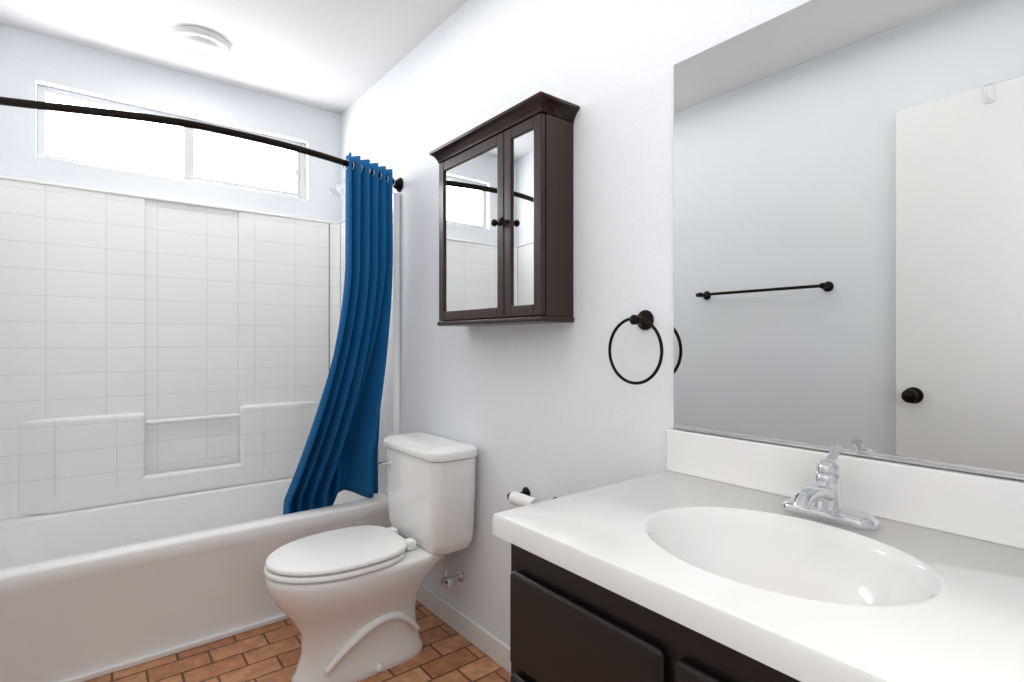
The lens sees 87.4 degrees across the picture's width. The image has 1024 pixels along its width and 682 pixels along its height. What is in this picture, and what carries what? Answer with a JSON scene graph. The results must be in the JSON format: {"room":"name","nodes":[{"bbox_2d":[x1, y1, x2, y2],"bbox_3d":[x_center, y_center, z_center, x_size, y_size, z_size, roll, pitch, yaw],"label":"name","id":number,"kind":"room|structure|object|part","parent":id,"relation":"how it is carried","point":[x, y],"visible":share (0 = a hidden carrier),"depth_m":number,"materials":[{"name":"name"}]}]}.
{"room":"bathroom","nodes":[
{"label":"bathroom","id":0,"kind":"room"},
{"bbox_2d":[0,24,340,221],"bbox_3d":[-1.634,-0.085,2.698,1.525,2.470,0.120,0,0,-38],"label":"wall","id":1,"kind":"structure","parent":0,"point":[72,67],"depth_m":2.55,"materials":[{"name":"paint"}]},
{"bbox_2d":[37,84,305,199],"bbox_3d":[-1.636,-0.955,2.708,1.145,0.330,0.063,0,0,-38],"label":"window","id":2,"kind":"structure","parent":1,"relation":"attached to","point":[175,152],"depth_m":2.65,"materials":[{"name":"glass"}]},
{"bbox_2d":[0,0,467,114],"bbox_3d":[-0.672,-1.370,1.483,1.765,0.100,3.620,0,0,-38],"label":"ceiling","id":3,"kind":"structure","parent":0,"point":[340,57],"depth_m":2.30,"materials":[{"name":"paint"}]},
{"bbox_2d":[169,25,230,58],"bbox_3d":[-1.369,-1.302,2.359,0.236,0.036,0.236,0,0,-38],"label":"recessed light","id":4,"kind":"object","parent":3,"relation":"in","point":[199,42],"visible":1,"depth_m":2.33,"materials":[{"name":"white plastic"}]},
{"bbox_2d":[85,600,510,681],"bbox_3d":[-0.672,1.200,1.483,1.765,0.100,3.620,0,0,-38],"label":"floor","id":5,"kind":"structure","parent":0,"point":[272,653],"depth_m":1.92,"materials":[{"name":"tile"}]},
{"bbox_2d":[0,175,399,681],"bbox_3d":[-1.358,0.227,2.350,1.521,1.846,0.765,0,0,-38],"label":"bathtub","id":6,"kind":"object","parent":5,"relation":"on","point":[165,364],"visible":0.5,"depth_m":2.41,"materials":[{"name":"ceramic"}]},
{"bbox_2d":[264,432,477,681],"bbox_3d":[-0.516,0.766,1.941,0.704,0.768,0.461,0,0,-38],"label":"toilet","id":7,"kind":"object","parent":5,"relation":"on","point":[344,599],"visible":0.98,"depth_m":1.87,"materials":[{"name":"ceramic"}]},
{"bbox_3d":[-0.602,0.741,1.883,0.497,0.042,0.372,0,0,-38],"label":"seat","id":8,"kind":"part","parent":7,"relation":"part of","materials":[{"name":"plastic"}]},
{"bbox_3d":[-0.539,0.958,1.932,0.648,0.385,0.364,0,0,-38],"label":"bowl","id":9,"kind":"part","parent":7,"relation":"part of","materials":[{"name":"ceramic"}]},
{"bbox_3d":[-0.327,0.580,2.091,0.211,0.396,0.461,0,0,-38],"label":"tank","id":10,"kind":"part","parent":7,"relation":"part of","materials":[{"name":"ceramic"}]},
{"bbox_2d":[493,429,1023,681],"bbox_3d":[0.467,0.672,0.819,0.557,0.955,0.920,0,0,-38],"label":"bathroom vanity","id":11,"kind":"object","parent":5,"relation":"on","point":[709,558],"visible":1,"depth_m":0.85,"materials":[{"name":"stone"}]},
{"bbox_2d":[341,0,1023,645],"bbox_3d":[0.035,-0.085,1.915,0.120,2.470,3.420,0,0,-38],"label":"wall","id":12,"kind":"structure","parent":0,"point":[543,412],"depth_m":1.69,"materials":[{"name":"paint"}]},
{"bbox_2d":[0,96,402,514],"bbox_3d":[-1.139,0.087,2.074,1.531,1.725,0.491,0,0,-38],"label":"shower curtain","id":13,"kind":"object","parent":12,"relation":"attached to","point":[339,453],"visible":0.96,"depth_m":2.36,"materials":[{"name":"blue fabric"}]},
{"bbox_2d":[329,179,344,195],"bbox_3d":[-0.856,-0.812,2.791,0.187,0.132,0.062,0,0,-38],"label":"shower head","id":14,"kind":"object","parent":12,"relation":"attached to","point":[335,190],"visible":0.65,"depth_m":2.75},
{"bbox_2d":[417,584,510,673],"bbox_3d":[-0.069,1.107,1.939,0.013,0.085,1.497,0,0,-38],"label":"baseboard","id":15,"kind":"structure","parent":12,"relation":"attached to","point":[487,643],"depth_m":2.06,"materials":[{"name":"white wood"}]},
{"bbox_2d":[429,91,579,326],"bbox_3d":[-0.056,-0.381,1.799,0.163,0.649,0.627,0,0,-38],"label":"medicine cabinet","id":16,"kind":"object","parent":12,"relation":"attached to","point":[505,217],"visible":1,"depth_m":1.66,"materials":[{"name":"brown wood"}]},
{"bbox_2d":[507,487,556,506],"bbox_3d":[0.061,0.510,1.713,0.087,0.042,0.188,0,0,-38],"label":"paper holder","id":17,"kind":"object","parent":12,"relation":"attached to","point":[522,498],"visible":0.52,"depth_m":1.70,"materials":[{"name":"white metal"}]},
{"bbox_2d":[608,310,662,384],"bbox_3d":[0.331,0.016,1.398,0.055,0.195,0.176,0,0,-38],"label":"towel ring","id":18,"kind":"object","parent":12,"relation":"attached to","point":[643,319],"visible":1,"depth_m":1.39,"materials":[{"name":"black metal"}]},
{"bbox_2d":[673,0,1023,479],"bbox_3d":[0.687,-0.236,0.985,0.008,0.908,0.907,0,0,-38],"label":"vanity mirror","id":19,"kind":"object","parent":12,"relation":"attached to","point":[849,226],"visible":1,"depth_m":1.02,"materials":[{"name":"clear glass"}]}
]}

